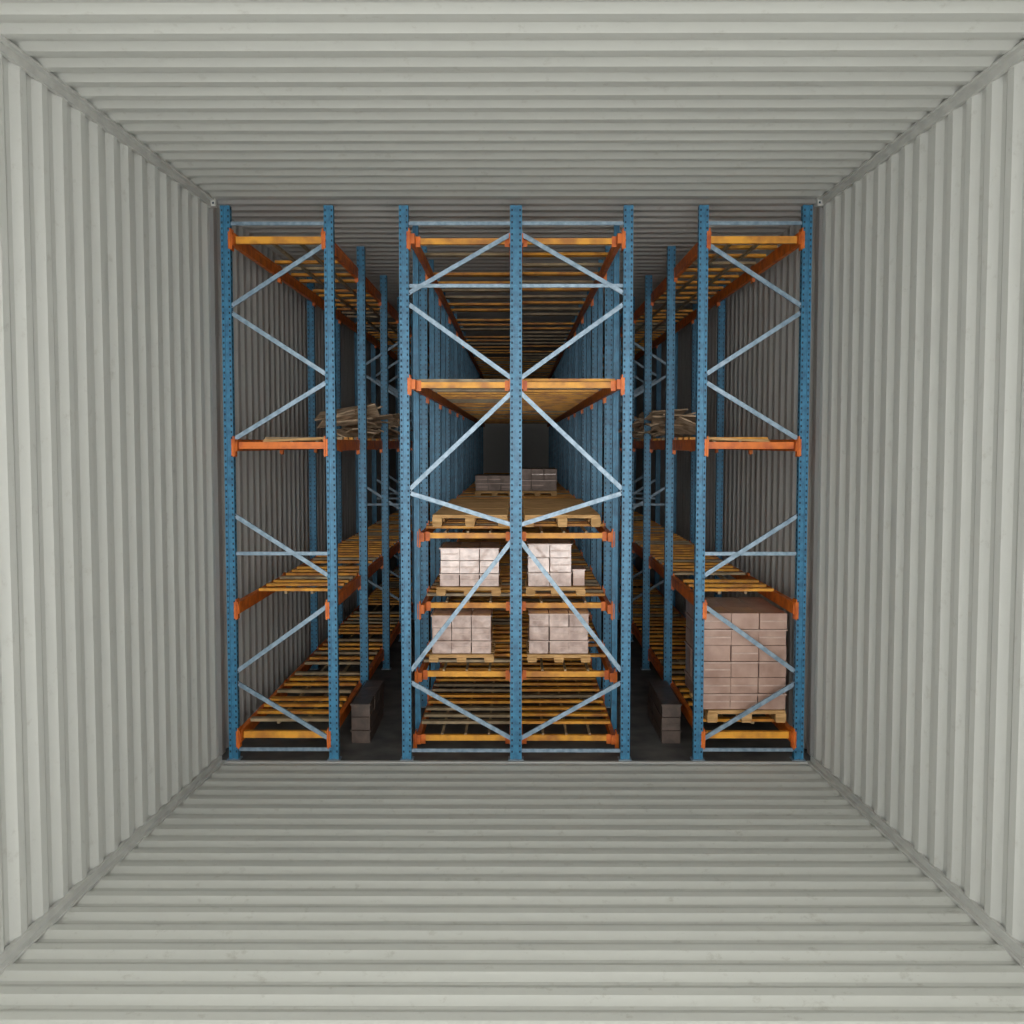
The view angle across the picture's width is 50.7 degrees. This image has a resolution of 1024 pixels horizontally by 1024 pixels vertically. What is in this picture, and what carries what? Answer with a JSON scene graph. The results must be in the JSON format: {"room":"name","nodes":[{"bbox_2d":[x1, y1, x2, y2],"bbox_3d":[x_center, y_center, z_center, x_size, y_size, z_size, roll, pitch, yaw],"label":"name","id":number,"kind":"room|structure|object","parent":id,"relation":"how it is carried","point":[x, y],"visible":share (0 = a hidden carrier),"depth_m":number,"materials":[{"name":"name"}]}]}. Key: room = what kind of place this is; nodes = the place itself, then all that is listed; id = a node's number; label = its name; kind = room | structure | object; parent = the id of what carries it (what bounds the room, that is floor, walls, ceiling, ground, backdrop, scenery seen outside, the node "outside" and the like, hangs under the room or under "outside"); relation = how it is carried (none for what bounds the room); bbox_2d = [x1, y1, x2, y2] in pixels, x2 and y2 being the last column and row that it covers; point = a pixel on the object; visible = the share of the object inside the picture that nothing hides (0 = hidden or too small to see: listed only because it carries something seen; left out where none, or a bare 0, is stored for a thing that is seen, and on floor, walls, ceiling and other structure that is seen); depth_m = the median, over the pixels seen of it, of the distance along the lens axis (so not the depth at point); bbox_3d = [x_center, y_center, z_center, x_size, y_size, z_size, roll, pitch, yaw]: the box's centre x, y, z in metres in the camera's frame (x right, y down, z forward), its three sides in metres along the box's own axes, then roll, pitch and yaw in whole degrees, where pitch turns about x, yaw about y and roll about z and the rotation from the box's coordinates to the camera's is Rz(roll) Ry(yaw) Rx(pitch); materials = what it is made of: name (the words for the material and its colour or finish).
{"room":"shipping container interior","nodes":[
{"label":"shipping container interior","id":0,"kind":"room"},
{"bbox_2d":[0,53,218,953],"bbox_3d":[-3.043,0.036,6.101,0.032,5.820,9.750,0,4,0],"label":"wall","id":1,"kind":"structure","parent":0,"point":[109,684],"depth_m":7.82,"materials":[{"name":"metal"}]},
{"bbox_2d":[0,34,214,205],"bbox_3d":[-3.007,-2.719,5.927,0.070,0.187,9.750,0,4,0],"label":"trim","id":2,"kind":"structure","parent":1,"relation":"attached to","point":[9,50],"depth_m":7.71,"materials":[{"name":"paint"}]},
{"bbox_2d":[0,755,225,974],"bbox_3d":[-3.007,2.655,6.266,0.070,0.460,9.750,0,4,0],"label":"trim","id":3,"kind":"structure","parent":1,"relation":"attached to","point":[19,945],"depth_m":7.79,"materials":[{"name":"paint"}]},
{"bbox_2d":[209,198,216,207],"bbox_3d":[-2.990,-3.083,10.767,0.080,0.080,0.084,0,4,0],"label":"trim","id":4,"kind":"structure","parent":1,"relation":"attached to","point":[213,203],"depth_m":10.74,"materials":[{"name":"paint"}]},
{"bbox_2d":[224,760,807,763],"bbox_3d":[0.041,2.597,11.130,6.100,0.056,0.050,0,4,0],"label":"trim","id":5,"kind":"structure","parent":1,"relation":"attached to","point":[226,761],"depth_m":11.11,"materials":[{"name":"paint"}]},
{"bbox_2d":[209,207,419,754],"bbox_3d":[-3.034,-1.156,24.713,0.032,5.860,27.550,0,4,0],"label":"wall","id":6,"kind":"structure","parent":0,"point":[272,488],"depth_m":13.75,"materials":[{"name":"metal"}]},
{"bbox_2d":[0,764,1023,1023],"bbox_3d":[0.022,2.699,6.257,6.200,0.415,9.750,0,4,0],"label":"floor","id":7,"kind":"structure","parent":0,"point":[272,893],"depth_m":7.25,"materials":[{"name":"paint"}]},
{"bbox_2d":[0,0,1023,197],"bbox_3d":[0.022,-2.765,5.913,6.200,0.149,9.750,0,4,0],"label":"ceiling","id":8,"kind":"structure","parent":0,"point":[242,98],"depth_m":7.19,"materials":[{"name":"paint"}]},
{"bbox_2d":[429,374,602,491],"bbox_3d":[0.143,-1.990,38.501,6.340,5.970,0.100,0,4,0],"label":"wall","id":9,"kind":"structure","parent":0,"point":[496,437],"depth_m":38.43,"materials":[{"name":"paint"}]},
{"bbox_2d":[216,198,815,372],"bbox_3d":[0.092,-4.026,24.520,6.300,0.032,27.550,0,4,0],"label":"ceiling","id":10,"kind":"structure","parent":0,"point":[371,223],"depth_m":12.59,"materials":[{"name":"grey metal"}]},
{"bbox_2d":[222,557,810,760],"bbox_3d":[0.092,1.794,24.887,6.340,0.130,27.550,0,4,0],"label":"floor","id":11,"kind":"structure","parent":0,"point":[645,743],"depth_m":12.51,"materials":[{"name":"concrete"}]},
{"bbox_2d":[220,205,450,759],"bbox_3d":[-2.318,-1.034,23.403,1.175,5.660,24.885,0,4,0],"label":"rack","id":12,"kind":"object","parent":11,"relation":"on","point":[372,547],"visible":0.8,"depth_m":13.01,"materials":[{"name":"blue metal"}]},
{"bbox_2d":[263,437,323,441],"bbox_3d":[-2.253,-0.757,11.303,0.710,0.056,0.260,0,4,0],"label":"plank","id":13,"kind":"object","parent":12,"relation":"on","point":[316,438],"visible":0.79,"depth_m":11.17,"materials":[{"name":"brown wood"}]},
{"bbox_2d":[314,403,412,438],"bbox_3d":[-2.082,-1.282,15.757,0.847,0.487,5.005,0,4,0],"label":"pile","id":14,"kind":"object","parent":12,"relation":"on","point":[348,416],"visible":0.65,"depth_m":13.72,"materials":[{"name":"brown wood"}]},
{"bbox_2d":[350,680,384,742],"bbox_3d":[-1.659,2.290,12.469,0.234,0.436,1.216,0,4,0],"label":"cartons","id":15,"kind":"object","parent":11,"relation":"on","point":[367,707],"visible":1,"depth_m":12.00,"materials":[{"name":"cardboard"}]},
{"bbox_2d":[399,205,633,760],"bbox_3d":[0.087,-1.028,23.394,2.395,5.670,24.885,0,4,0],"label":"rack","id":16,"kind":"object","parent":11,"relation":"on","point":[457,386],"visible":0.84,"depth_m":12.36,"materials":[{"name":"blue metal"}]},
{"bbox_2d":[429,639,495,661],"bbox_3d":[-0.564,1.609,12.553,0.730,0.090,0.950,0,4,0],"label":"wooden pallet","id":17,"kind":"object","parent":16,"relation":"on","point":[433,657],"visible":0.52,"depth_m":12.08,"materials":[{"name":"brown wood"}]},
{"bbox_2d":[431,608,493,652],"bbox_3d":[-0.564,1.343,12.515,0.684,0.431,0.896,0,4,0],"label":"cartons","id":18,"kind":"object","parent":17,"relation":"on","point":[471,628],"visible":0.92,"depth_m":12.09},
{"bbox_2d":[436,578,501,595],"bbox_3d":[-0.502,0.893,12.944,0.750,0.100,0.880,0,4,0],"label":"wooden pallet","id":19,"kind":"object","parent":16,"relation":"on","point":[440,590],"visible":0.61,"depth_m":12.51,"materials":[{"name":"brown wood"}]},
{"bbox_2d":[439,542,500,585],"bbox_3d":[-0.492,0.614,12.910,0.704,0.446,0.816,0,4,0],"label":"cartons","id":20,"kind":"object","parent":19,"relation":"on","point":[462,563],"visible":0.9,"depth_m":12.52},
{"bbox_2d":[432,509,507,526],"bbox_3d":[-0.477,0.065,12.881,0.860,0.140,1.140,0,4,0],"label":"wooden pallet","id":21,"kind":"object","parent":16,"relation":"on","point":[441,516],"visible":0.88,"depth_m":12.32,"materials":[{"name":"brown wood"}]},
{"bbox_2d":[441,503,508,518],"bbox_3d":[-0.473,-0.013,14.129,0.860,0.140,1.140,0,4,0],"label":"wooden pallet","id":22,"kind":"object","parent":16,"relation":"on","point":[465,505],"visible":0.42,"depth_m":14.16,"materials":[{"name":"brown wood"}]},
{"bbox_2d":[448,499,509,506],"bbox_3d":[-0.468,-0.092,15.377,0.860,0.140,1.140,0,4,0],"label":"wooden pallet","id":23,"kind":"object","parent":16,"relation":"on","point":[451,500],"visible":0.41,"depth_m":15.41,"materials":[{"name":"brown wood"}]},
{"bbox_2d":[475,491,509,495],"bbox_3d":[-0.316,-0.366,20.118,0.710,0.090,1.000,0,4,0],"label":"wooden pallet","id":24,"kind":"object","parent":16,"relation":"on","point":[477,493],"visible":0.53,"depth_m":19.62,"materials":[{"name":"brown wood"}]},
{"bbox_2d":[475,474,509,490],"bbox_3d":[-0.316,-0.555,20.101,0.724,0.275,1.018,0,4,0],"label":"cartons","id":25,"kind":"object","parent":24,"relation":"on","point":[484,482],"visible":0.83,"depth_m":19.61,"materials":[{"name":"brown cardboard"}]},
{"bbox_2d":[522,491,556,495],"bbox_3d":[0.464,-0.365,20.115,0.710,0.090,1.000,0,4,0],"label":"wooden pallet","id":26,"kind":"object","parent":16,"relation":"on","point":[536,493],"visible":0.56,"depth_m":19.62,"materials":[{"name":"brown wood"}]},
{"bbox_2d":[522,468,556,490],"bbox_3d":[0.464,-0.615,20.094,0.724,0.395,1.016,0,4,0],"label":"cartons","id":27,"kind":"object","parent":26,"relation":"on","point":[533,479],"visible":0.88,"depth_m":19.61,"materials":[{"name":"brown cardboard"}]},
{"bbox_2d":[522,499,584,506],"bbox_3d":[0.587,-0.092,15.373,0.870,0.140,1.140,0,4,0],"label":"wooden pallet","id":28,"kind":"object","parent":16,"relation":"on","point":[524,500],"visible":0.42,"depth_m":15.41,"materials":[{"name":"brown wood"}]},
{"bbox_2d":[525,578,585,595],"bbox_3d":[0.508,0.893,12.940,0.690,0.100,0.880,0,4,0],"label":"wooden pallet","id":29,"kind":"object","parent":16,"relation":"on","point":[530,590],"visible":0.59,"depth_m":12.50,"materials":[{"name":"brown wood"}]},
{"bbox_2d":[526,538,571,585],"bbox_3d":[0.438,0.591,12.880,0.524,0.495,0.765,0,4,0],"label":"cartons","id":30,"kind":"object","parent":29,"relation":"on","point":[554,554],"visible":0.92,"depth_m":12.51},
{"bbox_2d":[571,565,585,585],"bbox_3d":[0.777,0.749,12.763,0.164,0.195,0.415,0,4,0],"label":"cartons","id":31,"kind":"object","parent":29,"relation":"on","point":[578,571],"visible":0.94,"depth_m":12.58,"materials":[{"name":"cardboard"}]},
{"bbox_2d":[523,503,592,518],"bbox_3d":[0.582,-0.013,14.125,0.870,0.140,1.140,0,4,0],"label":"wooden pallet","id":32,"kind":"object","parent":16,"relation":"on","point":[525,505],"visible":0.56,"depth_m":14.07,"materials":[{"name":"brown wood"}]},
{"bbox_2d":[526,639,590,662],"bbox_3d":[0.526,1.609,12.549,0.710,0.090,0.950,0,4,0],"label":"wooden pallet","id":33,"kind":"object","parent":16,"relation":"on","point":[531,657],"visible":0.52,"depth_m":12.08,"materials":[{"name":"brown wood"}]},
{"bbox_2d":[527,608,589,653],"bbox_3d":[0.526,1.333,12.511,0.684,0.450,0.896,0,4,0],"label":"cartons","id":34,"kind":"object","parent":33,"relation":"on","point":[559,630],"visible":0.92,"depth_m":12.08},
{"bbox_2d":[524,509,600,526],"bbox_3d":[0.578,0.065,12.878,0.870,0.140,1.140,0,4,0],"label":"wooden pallet","id":35,"kind":"object","parent":16,"relation":"on","point":[591,516],"visible":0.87,"depth_m":12.35,"materials":[{"name":"brown wood"}]},
{"bbox_2d":[647,680,681,742],"bbox_3d":[1.750,2.291,12.456,0.234,0.436,1.215,0,4,0],"label":"cartons","id":36,"kind":"object","parent":11,"relation":"on","point":[664,707],"visible":1,"depth_m":11.98,"materials":[{"name":"cardboard"}]},
{"bbox_2d":[581,205,812,760],"bbox_3d":[2.492,-1.032,23.385,1.175,5.660,24.885,0,4,0],"label":"rack","id":37,"kind":"object","parent":11,"relation":"on","point":[659,547],"visible":0.8,"depth_m":12.51,"materials":[{"name":"blue metal"}]},
{"bbox_2d":[618,409,695,438],"bbox_3d":[2.188,-1.286,15.853,0.873,0.473,5.129,0,4,0],"label":"pile","id":38,"kind":"object","parent":37,"relation":"on","point":[683,424],"visible":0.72,"depth_m":14.75,"materials":[{"name":"brown wood"}]},
{"bbox_2d":[689,690,785,722],"bbox_3d":[2.474,2.117,11.958,0.830,0.130,1.180,0,4,0],"label":"wooden pallet","id":39,"kind":"object","parent":37,"relation":"on","point":[711,715],"visible":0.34,"depth_m":11.37,"materials":[{"name":"brown wood"}]},
{"bbox_2d":[684,597,787,708],"bbox_3d":[2.449,1.534,11.951,0.894,1.020,1.228,0,4,0],"label":"cartons","id":40,"kind":"object","parent":39,"relation":"on","point":[738,674],"visible":0.9,"depth_m":11.36,"materials":[{"name":"cardboard"}]},
{"bbox_2d":[708,437,769,441],"bbox_3d":[2.337,-0.756,11.286,0.710,0.056,0.260,0,4,0],"label":"plank","id":41,"kind":"object","parent":37,"relation":"on","point":[710,438],"visible":0.79,"depth_m":11.16,"materials":[{"name":"brown wood"}]},
{"bbox_2d":[612,207,822,755],"bbox_3d":[3.218,-1.155,24.689,0.032,5.860,27.550,0,4,0],"label":"wall","id":42,"kind":"structure","parent":0,"point":[759,488],"depth_m":13.64,"materials":[{"name":"metal"}]},
{"bbox_2d":[814,60,1023,944],"bbox_3d":[3.088,0.038,6.078,0.032,5.820,9.750,0,4,0],"label":"wall","id":43,"kind":"structure","parent":0,"point":[919,711],"depth_m":7.97,"materials":[{"name":"metal"}]},
{"bbox_2d":[815,198,823,206],"bbox_3d":[3.071,-3.082,10.744,0.080,0.080,0.084,0,4,0],"label":"trim","id":44,"kind":"structure","parent":43,"relation":"attached to","point":[818,203],"depth_m":10.71,"materials":[{"name":"paint"}]},
{"bbox_2d":[807,756,1023,966],"bbox_3d":[3.053,2.657,6.243,0.070,0.460,9.750,0,4,0],"label":"trim","id":45,"kind":"structure","parent":43,"relation":"attached to","point":[994,929],"depth_m":7.87,"materials":[{"name":"paint"}]},
{"bbox_2d":[818,40,1023,204],"bbox_3d":[3.053,-2.717,5.905,0.070,0.187,9.750,0,4,0],"label":"trim","id":46,"kind":"structure","parent":43,"relation":"attached to","point":[1015,55],"depth_m":7.79,"materials":[{"name":"paint"}]}
]}

